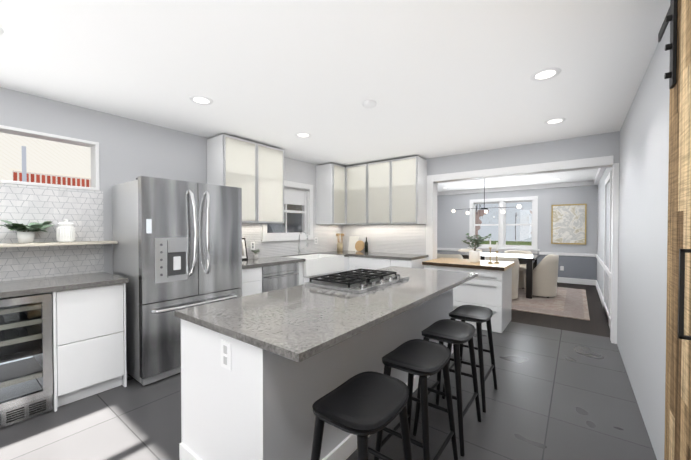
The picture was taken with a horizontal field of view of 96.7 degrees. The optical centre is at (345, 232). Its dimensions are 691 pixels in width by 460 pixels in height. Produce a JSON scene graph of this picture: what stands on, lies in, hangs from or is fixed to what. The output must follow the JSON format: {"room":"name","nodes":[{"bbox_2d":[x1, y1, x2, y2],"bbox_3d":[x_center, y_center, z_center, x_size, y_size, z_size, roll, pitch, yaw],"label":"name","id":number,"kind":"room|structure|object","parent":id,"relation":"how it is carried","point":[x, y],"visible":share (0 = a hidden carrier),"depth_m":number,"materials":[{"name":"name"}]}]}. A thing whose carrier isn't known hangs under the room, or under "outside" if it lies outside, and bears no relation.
{"room":"kitchen","nodes":[
{"label":"kitchen","id":0,"kind":"room"},
{"bbox_2d":[0,87,318,273],"bbox_3d":[-0.606,0.037,5.338,0.150,2.440,10.950,1,1,37],"label":"wall","id":1,"kind":"structure","parent":0,"point":[131,150],"depth_m":2.99,"materials":[{"name":"grey paint"}]},
{"bbox_2d":[0,125,99,190],"bbox_3d":[-2.882,-0.616,2.298,0.161,0.454,1.634,1,1,37],"label":"pass-through window","id":2,"kind":"structure","parent":1,"relation":"in","point":[94,146],"depth_m":2.72,"materials":[{"name":"white paint"}]},
{"bbox_2d":[0,183,103,280],"bbox_3d":[-3.074,0.010,1.932,0.006,0.787,2.520,1,1,37],"label":"wall tile","id":3,"kind":"structure","parent":1,"relation":"attached to","point":[81,210],"depth_m":2.64,"materials":[{"name":"white tile"}]},
{"bbox_2d":[0,241,117,246],"bbox_3d":[-2.812,0.099,2.108,0.200,0.024,2.035,1,1,37],"label":"floating shelf","id":4,"kind":"object","parent":1,"relation":"attached to","point":[52,243],"visible":0.92,"depth_m":2.55,"materials":[{"name":"beige wood"}]},
{"bbox_2d":[0,220,54,242],"bbox_3d":[-2.554,-0.009,2.478,0.336,0.179,0.331,1,1,37],"label":"potted plant","id":5,"kind":"object","parent":4,"relation":"on","point":[24,236],"visible":0.98,"depth_m":2.42,"materials":[{"name":"green plant"}]},
{"bbox_2d":[56,219,74,241],"bbox_3d":[-2.408,-0.019,2.644,0.123,0.195,0.123,1,1,37],"label":"canister","id":6,"kind":"object","parent":4,"relation":"on","point":[65,230],"visible":1,"depth_m":2.60,"materials":[{"name":"white ceramic"}]},
{"bbox_2d":[207,134,283,223],"bbox_3d":[-1.269,-0.632,4.003,0.372,1.015,0.915,1,1,37],"label":"upper cabinet","id":7,"kind":"object","parent":1,"relation":"attached to","point":[254,171],"visible":0.92,"depth_m":3.83,"materials":[{"name":"white glass"}]},
{"bbox_2d":[250,242,254,249],"bbox_3d":[-1.295,0.181,4.286,0.005,0.116,0.072,1,1,37],"label":"electrical outlet plate","id":8,"kind":"object","parent":1,"relation":"attached to","point":[252,245],"depth_m":4.28,"materials":[{"name":"white plastic"}]},
{"bbox_2d":[261,180,314,241],"bbox_3d":[-0.932,-0.344,4.864,0.191,0.925,1.090,1,1,37],"label":"window","id":9,"kind":"structure","parent":1,"relation":"in","point":[296,193],"depth_m":5.02,"materials":[{"name":"white paint"}]},
{"bbox_2d":[242,157,341,258],"bbox_3d":[-0.884,-0.405,4.833,0.006,1.538,2.719,1,1,37],"label":"wall tile","id":10,"kind":"structure","parent":1,"relation":"attached to","point":[298,171],"depth_m":4.97,"materials":[{"name":"white tile"}]},
{"bbox_2d":[292,254,319,257],"bbox_3d":[-0.702,0.463,4.883,0.022,0.211,0.860,1,1,37],"label":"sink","id":11,"kind":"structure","parent":1,"relation":"attached to","point":[295,255],"depth_m":4.98,"materials":[{"name":"white ceramic"}]},
{"bbox_2d":[320,254,331,257],"bbox_3d":[-0.242,0.461,5.061,0.498,0.211,0.022,1,1,37],"label":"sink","id":12,"kind":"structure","parent":1,"relation":"attached to","point":[321,255],"depth_m":5.09,"materials":[{"name":"white ceramic"}]},
{"bbox_2d":[316,164,343,223],"bbox_3d":[-0.251,-0.651,5.353,0.372,1.016,0.356,1,1,37],"label":"upper cabinet","id":13,"kind":"object","parent":1,"relation":"attached to","point":[329,177],"depth_m":5.21,"materials":[{"name":"white"}]},
{"bbox_2d":[304,254,343,273],"bbox_3d":[-0.286,0.467,4.570,0.022,0.211,0.860,1,1,37],"label":"sink","id":14,"kind":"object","parent":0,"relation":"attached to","point":[311,265],"depth_m":4.52,"materials":[{"name":"white ceramic"}]},
{"bbox_2d":[0,282,656,459],"bbox_3d":[1.006,1.305,4.046,4.400,0.060,11.200,1,1,37],"label":"floor","id":15,"kind":"structure","parent":0,"point":[558,394],"depth_m":2.20,"materials":[{"name":"tile"}]},
{"bbox_2d":[0,293,52,427],"bbox_3d":[-2.505,0.868,2.142,0.623,0.857,0.594,1,1,37],"label":"wine cooler","id":16,"kind":"object","parent":15,"relation":"on","point":[26,376],"visible":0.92,"depth_m":2.17,"materials":[{"name":"silver metal"}]},
{"bbox_2d":[40,284,126,411],"bbox_3d":[-2.214,0.857,2.580,0.600,0.876,0.448,1,1,37],"label":"base cabinet","id":17,"kind":"object","parent":15,"relation":"on","point":[88,334],"depth_m":2.38,"materials":[{"name":"white wood"}]},
{"bbox_2d":[0,272,127,298],"bbox_3d":[-2.585,0.406,2.057,0.630,0.038,1.740,1,1,37],"label":"countertop","id":18,"kind":"structure","parent":17,"relation":"on","point":[89,280],"depth_m":2.36,"materials":[{"name":"grey stone"}]},
{"bbox_2d":[112,176,241,385],"bbox_3d":[-1.652,0.404,3.113,0.804,1.768,0.950,1,1,37],"label":"fridge","id":19,"kind":"object","parent":15,"relation":"on","point":[178,246],"visible":0.94,"depth_m":2.75,"materials":[{"name":"silver metal"}]},
{"bbox_2d":[240,266,263,296],"bbox_3d":[-1.341,0.842,3.719,0.624,0.876,0.342,1,1,37],"label":"base cabinet","id":20,"kind":"object","parent":15,"relation":"on","point":[263,274],"depth_m":3.55,"materials":[{"name":"white wood"}]},
{"bbox_2d":[264,262,303,291],"bbox_3d":[-1.028,0.836,4.134,0.624,0.876,0.698,1,1,37],"label":"dishwasher","id":21,"kind":"object","parent":15,"relation":"on","point":[282,275],"depth_m":3.92,"materials":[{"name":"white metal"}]},
{"bbox_2d":[242,258,303,269],"bbox_3d":[-1.123,0.379,3.993,0.635,0.038,1.062,1,1,37],"label":"countertop","id":22,"kind":"structure","parent":21,"relation":"on","point":[260,261],"depth_m":3.92,"materials":[{"name":"grey stone"}]},
{"bbox_2d":[242,238,247,259],"bbox_3d":[-1.401,0.214,4.036,0.070,0.289,0.230,1,1,37],"label":"frame","id":23,"kind":"object","parent":22,"relation":"on","point":[244,253],"visible":0.4,"depth_m":4.09,"materials":[{"name":"black"}]},
{"bbox_2d":[252,249,259,258],"bbox_3d":[-1.233,0.289,4.219,0.105,0.136,0.146,1,1,37],"label":"potted plant","id":24,"kind":"object","parent":22,"relation":"on","point":[255,256],"visible":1,"depth_m":4.20,"materials":[{"name":"white ceramic"}]},
{"bbox_2d":[304,270,335,277],"bbox_3d":[-0.494,0.585,4.728,0.542,0.029,0.860,1,1,37],"label":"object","id":25,"kind":"structure","parent":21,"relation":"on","point":[321,271],"depth_m":4.51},
{"bbox_2d":[298,231,307,254],"bbox_3d":[-0.645,0.162,4.892,0.218,0.370,0.136,1,1,37],"label":"faucet","id":26,"kind":"object","parent":25,"relation":"on","point":[299,251],"visible":1,"depth_m":4.89,"materials":[{"name":"silver metal"}]},
{"bbox_2d":[174,286,456,459],"bbox_3d":[0.115,0.880,2.542,0.761,0.829,2.557,1,1,37],"label":"kitchen island","id":27,"kind":"object","parent":15,"relation":"on","point":[262,373],"depth_m":1.55,"materials":[{"name":"white"}]},
{"bbox_2d":[174,266,477,361],"bbox_3d":[0.204,0.448,2.472,1.000,0.033,2.580,1,1,37],"label":"island countertop","id":28,"kind":"structure","parent":27,"relation":"on","point":[296,323],"depth_m":1.72,"materials":[{"name":"grey stone"}]},
{"bbox_2d":[305,269,408,293],"bbox_3d":[0.128,0.398,2.673,0.545,0.059,0.810,1,1,37],"label":"cooktop","id":29,"kind":"object","parent":28,"relation":"in","point":[358,281],"visible":1,"depth_m":2.51,"materials":[{"name":"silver metal"}]},
{"bbox_2d":[304,274,327,283],"bbox_3d":[-0.684,0.938,4.595,0.620,0.660,0.450,1,1,37],"label":"base cabinet","id":30,"kind":"object","parent":15,"relation":"on","point":[313,275],"depth_m":4.37,"materials":[{"name":"white wood"}]},
{"bbox_2d":[344,258,347,270],"bbox_3d":[-0.230,0.821,5.196,0.620,0.876,0.159,1,1,37],"label":"base cabinet","id":31,"kind":"object","parent":15,"relation":"on","point":[345,259],"depth_m":4.99,"materials":[{"name":"white wood"}]},
{"bbox_2d":[348,258,371,271],"bbox_3d":[0.411,0.822,5.181,0.463,0.876,0.620,1,1,37],"label":"base cabinet","id":32,"kind":"object","parent":15,"relation":"on","point":[353,263],"depth_m":4.93,"materials":[{"name":"white wood"}]},
{"bbox_2d":[320,250,427,261],"bbox_3d":[0.393,0.364,5.088,1.738,0.038,0.780,1,1,37],"label":"countertop","id":33,"kind":"structure","parent":32,"relation":"on","point":[347,254],"depth_m":4.91,"materials":[{"name":"grey stone"}]},
{"bbox_2d":[336,233,343,250],"bbox_3d":[-0.102,0.174,5.615,0.162,0.326,0.154,1,1,37],"label":"utensil crock","id":34,"kind":"object","parent":33,"relation":"on","point":[339,246],"visible":1,"depth_m":5.58,"materials":[{"name":"beige"}]},
{"bbox_2d":[348,236,363,250],"bbox_3d":[0.204,0.202,5.651,0.370,0.269,0.094,1,1,37],"label":"cutting boards","id":35,"kind":"object","parent":33,"relation":"on","point":[355,244],"visible":1,"depth_m":5.68,"materials":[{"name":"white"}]},
{"bbox_2d":[365,237,367,251],"bbox_3d":[0.373,0.209,5.485,0.062,0.259,0.062,1,1,37],"label":"oil bottle","id":36,"kind":"object","parent":33,"relation":"on","point":[366,246],"visible":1,"depth_m":5.46,"materials":[{"name":"black glass"}]},
{"bbox_2d":[311,371,411,459],"bbox_3d":[0.069,0.978,1.229,0.324,0.675,0.424,1,1,37],"label":"stool","id":37,"kind":"object","parent":15,"relation":"on","point":[362,406],"visible":1,"depth_m":1.17,"materials":[{"name":"black"}]},
{"bbox_2d":[372,258,391,269],"bbox_3d":[0.727,0.825,4.942,0.330,0.876,0.620,1,1,37],"label":"base cabinet","id":38,"kind":"object","parent":15,"relation":"on","point":[377,263],"depth_m":4.69,"materials":[{"name":"white wood"}]},
{"bbox_2d":[392,258,427,268],"bbox_3d":[0.995,0.828,4.740,0.340,0.876,0.620,1,1,37],"label":"base cabinet","id":39,"kind":"object","parent":15,"relation":"on","point":[399,262],"depth_m":4.51,"materials":[{"name":"white wood"}]},
{"bbox_2d":[374,339,457,459],"bbox_3d":[0.382,0.972,1.644,0.324,0.675,0.424,1,1,37],"label":"stool","id":40,"kind":"object","parent":15,"relation":"on","point":[423,359],"visible":0.96,"depth_m":1.59,"materials":[{"name":"black"}]},
{"bbox_2d":[413,319,481,456],"bbox_3d":[0.686,0.966,2.047,0.324,0.675,0.424,1,1,37],"label":"stool","id":41,"kind":"object","parent":15,"relation":"on","point":[456,333],"visible":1,"depth_m":1.97,"materials":[{"name":"black"}]},
{"bbox_2d":[422,258,514,332],"bbox_3d":[1.792,0.846,4.481,1.085,0.846,0.845,1,1,37],"label":"base cabinet","id":42,"kind":"object","parent":15,"relation":"on","point":[489,286],"visible":0.71,"depth_m":4.07,"materials":[{"name":"white wood"}]},
{"bbox_2d":[461,233,490,262],"bbox_3d":[1.917,0.213,4.463,0.436,0.415,0.361,1,1,37],"label":"vase","id":43,"kind":"object","parent":42,"relation":"on","point":[474,255],"visible":1,"depth_m":4.39,"materials":[{"name":"white ceramic"}]},
{"bbox_2d":[487,239,499,262],"bbox_3d":[2.066,0.254,4.285,0.176,0.339,0.070,0,1,-12],"label":"candlesticks","id":44,"kind":"object","parent":42,"relation":"on","point":[490,247],"visible":1,"depth_m":4.28,"materials":[{"name":"gold metal"}]},
{"bbox_2d":[442,305,497,412],"bbox_3d":[1.008,0.960,2.475,0.324,0.675,0.424,1,1,37],"label":"stool","id":45,"kind":"object","parent":15,"relation":"on","point":[479,315],"visible":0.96,"depth_m":2.40,"materials":[{"name":"black"}]},
{"bbox_2d":[511,287,589,320],"bbox_3d":[2.889,1.233,6.628,3.660,0.012,2.750,1,1,37],"label":"dining rug","id":46,"kind":"object","parent":15,"relation":"on","point":[568,302],"visible":0.36,"depth_m":5.33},
{"bbox_2d":[437,254,462,258],"bbox_3d":[2.166,0.828,6.411,0.588,0.802,0.585,1,1,37],"label":"dining chair","id":47,"kind":"object","parent":46,"relation":"on","point":[458,256],"visible":0.06,"depth_m":6.14,"materials":[{"name":"beige fabric"}]},
{"bbox_2d":[458,249,481,251],"bbox_3d":[3.043,0.812,7.574,0.588,0.802,0.585,1,1,37],"label":"dining chair","id":48,"kind":"object","parent":46,"relation":"on","point":[465,250],"visible":0.08,"depth_m":7.77,"materials":[{"name":"beige fabric"}]},
{"bbox_2d":[437,251,539,298],"bbox_3d":[3.004,0.844,6.692,2.000,0.762,1.000,1,1,37],"label":"dining table","id":49,"kind":"object","parent":46,"relation":"on","point":[529,261],"visible":0.56,"depth_m":5.92,"materials":[{"name":"black wood"}]},
{"bbox_2d":[485,256,518,299],"bbox_3d":[2.957,0.836,5.815,0.588,0.802,0.585,1,1,37],"label":"dining chair","id":50,"kind":"object","parent":46,"relation":"on","point":[515,274],"visible":0.12,"depth_m":5.57,"materials":[{"name":"beige fabric"}]},
{"bbox_2d":[504,250,532,288],"bbox_3d":[3.881,0.821,6.942,0.588,0.802,0.585,1,1,37],"label":"dining chair","id":51,"kind":"object","parent":46,"relation":"on","point":[522,268],"visible":0.27,"depth_m":6.75,"materials":[{"name":"beige fabric"}]},
{"bbox_2d":[524,254,558,297],"bbox_3d":[3.849,0.833,6.055,0.585,0.802,0.588,1,1,37],"label":"dining chair","id":52,"kind":"object","parent":46,"relation":"on","point":[545,273],"visible":0.77,"depth_m":5.80,"materials":[{"name":"beige fabric"}]},
{"bbox_2d":[0,0,669,191],"bbox_3d":[1.006,-1.195,4.012,4.400,0.060,11.200,1,1,37],"label":"ceiling","id":53,"kind":"structure","parent":0,"point":[436,78],"depth_m":2.12,"materials":[{"name":"white paint"}]},
{"bbox_2d":[189,95,212,104],"bbox_3d":[-1.245,-1.143,2.654,0.189,0.006,0.189,0,1,31],"label":"recessed light","id":54,"kind":"object","parent":53,"relation":"in","point":[202,100],"depth_m":2.65,"materials":[{"name":"white paint"}]},
{"bbox_2d":[295,133,310,137],"bbox_3d":[-0.499,-1.157,3.644,0.189,0.006,0.189,0,1,31],"label":"recessed light","id":55,"kind":"object","parent":53,"relation":"in","point":[303,135],"depth_m":3.65,"materials":[{"name":"white paint"}]},
{"bbox_2d":[363,100,376,107],"bbox_3d":[0.214,-1.132,2.713,0.119,0.029,0.119,0,1,10],"label":"smoke detector","id":56,"kind":"object","parent":53,"relation":"in","point":[369,103],"depth_m":2.68,"materials":[{"name":"white paint"}]},
{"bbox_2d":[452,179,520,214],"bbox_3d":[3.013,-0.802,6.663,1.402,0.797,0.196,1,1,37],"label":"chandelier","id":57,"kind":"object","parent":53,"relation":"hanging from","point":[486,211],"visible":0.94,"depth_m":6.65,"materials":[{"name":"black"}]},
{"bbox_2d":[530,68,560,80],"bbox_3d":[1.438,-1.137,2.210,0.189,0.006,0.189,0,1,13],"label":"recessed light","id":58,"kind":"object","parent":53,"relation":"in","point":[544,74],"depth_m":2.20,"materials":[{"name":"white paint"}]},
{"bbox_2d":[544,118,565,123],"bbox_3d":[2.160,-1.150,3.168,0.189,0.006,0.189,0,1,-2],"label":"recessed light","id":59,"kind":"object","parent":53,"relation":"in","point":[556,120],"depth_m":3.17,"materials":[{"name":"white paint"}]},
{"bbox_2d":[437,185,597,279],"bbox_3d":[4.301,-0.005,8.402,4.300,2.440,0.150,1,1,37],"label":"wall","id":60,"kind":"structure","parent":0,"point":[452,229],"depth_m":7.72,"materials":[{"name":"grey paint"}]},
{"bbox_2d":[467,196,539,253],"bbox_3d":[4.270,-0.210,8.383,1.770,1.470,0.209,1,1,37],"label":"dining room window","id":61,"kind":"structure","parent":60,"relation":"in","point":[502,231],"depth_m":8.32,"materials":[{"name":"white paint"}]},
{"bbox_2d":[437,181,592,284],"bbox_3d":[4.230,-0.004,8.317,3.810,2.440,0.070,1,1,37],"label":"trim","id":62,"kind":"structure","parent":60,"relation":"attached to","point":[584,183],"depth_m":7.66,"materials":[{"name":"white paint"}]},
{"bbox_2d":[551,203,586,244],"bbox_3d":[5.408,-0.207,7.450,0.690,0.970,0.028,1,1,37],"label":"picture","id":63,"kind":"object","parent":60,"relation":"attached to","point":[568,223],"visible":1,"depth_m":7.44,"materials":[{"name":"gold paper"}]},
{"bbox_2d":[425,131,619,343],"bbox_3d":[1.577,0.044,4.788,4.000,2.440,0.160,1,1,37],"label":"wall","id":64,"kind":"structure","parent":0,"point":[597,145],"depth_m":3.83,"materials":[{"name":"grey paint"}]},
{"bbox_2d":[348,164,367,223],"bbox_3d":[0.288,-0.651,5.392,0.487,1.016,0.398,1,1,37],"label":"upper cabinet","id":65,"kind":"object","parent":64,"relation":"attached to","point":[357,174],"depth_m":5.24,"materials":[{"name":"white"}]},
{"bbox_2d":[368,160,391,223],"bbox_3d":[0.649,-0.648,5.137,0.493,1.016,0.372,1,1,37],"label":"upper cabinet","id":66,"kind":"object","parent":64,"relation":"attached to","point":[388,192],"depth_m":4.98,"materials":[{"name":"white glass"}]},
{"bbox_2d":[342,224,425,254],"bbox_3d":[0.611,0.106,5.413,1.694,0.500,0.006,1,1,37],"label":"wall tiles","id":67,"kind":"structure","parent":64,"relation":"attached to","point":[402,238],"depth_m":5.28,"materials":[{"name":"white tile"}]},
{"bbox_2d":[392,156,426,223],"bbox_3d":[0.995,-0.644,4.876,0.469,1.016,0.372,1,1,37],"label":"upper cabinet","id":68,"kind":"object","parent":64,"relation":"attached to","point":[409,174],"depth_m":4.72,"materials":[{"name":"white glass"}]},
{"bbox_2d":[426,156,613,259],"bbox_3d":[2.236,0.186,4.293,2.250,2.170,0.192,1,1,37],"label":"trim","id":69,"kind":"structure","parent":64,"relation":"attached to","point":[530,169],"depth_m":4.35,"materials":[{"name":"white paint"}]},
{"bbox_2d":[597,21,669,459],"bbox_3d":[2.686,0.071,2.857,0.205,2.440,10.950,1,1,37],"label":"wall","id":70,"kind":"structure","parent":0,"point":[642,228],"depth_m":2.13,"materials":[{"name":"grey paint"}]},
{"bbox_2d":[592,168,611,327],"bbox_3d":[4.510,0.036,5.414,0.070,2.440,4.370,1,1,37],"label":"trim","id":71,"kind":"structure","parent":70,"relation":"attached to","point":[600,172],"depth_m":4.99,"materials":[{"name":"white paint"}]},
{"bbox_2d":[658,0,690,459],"bbox_3d":[1.015,0.104,0.799,0.093,2.390,2.050,1,1,37],"label":"barn door","id":72,"kind":"structure","parent":70,"relation":"in","point":[677,444],"depth_m":1.22,"materials":[{"name":"brown wood"}]},
{"label":"outside","id":73,"kind":"structure","parent":0,"visible":0},
{"bbox_2d":[0,132,90,186],"bbox_3d":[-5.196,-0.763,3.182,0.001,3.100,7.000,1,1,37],"label":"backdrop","id":74,"kind":"structure","parent":73,"point":[27,159],"depth_m":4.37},
{"bbox_2d":[267,204,301,232],"bbox_3d":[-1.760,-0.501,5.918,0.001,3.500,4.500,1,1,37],"label":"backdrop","id":75,"kind":"structure","parent":73,"point":[297,223],"depth_m":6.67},
{"bbox_2d":[475,202,531,245],"bbox_3d":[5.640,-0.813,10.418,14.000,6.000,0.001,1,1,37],"label":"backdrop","id":76,"kind":"structure","parent":73,"point":[519,230],"depth_m":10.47,"materials":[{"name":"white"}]}
]}

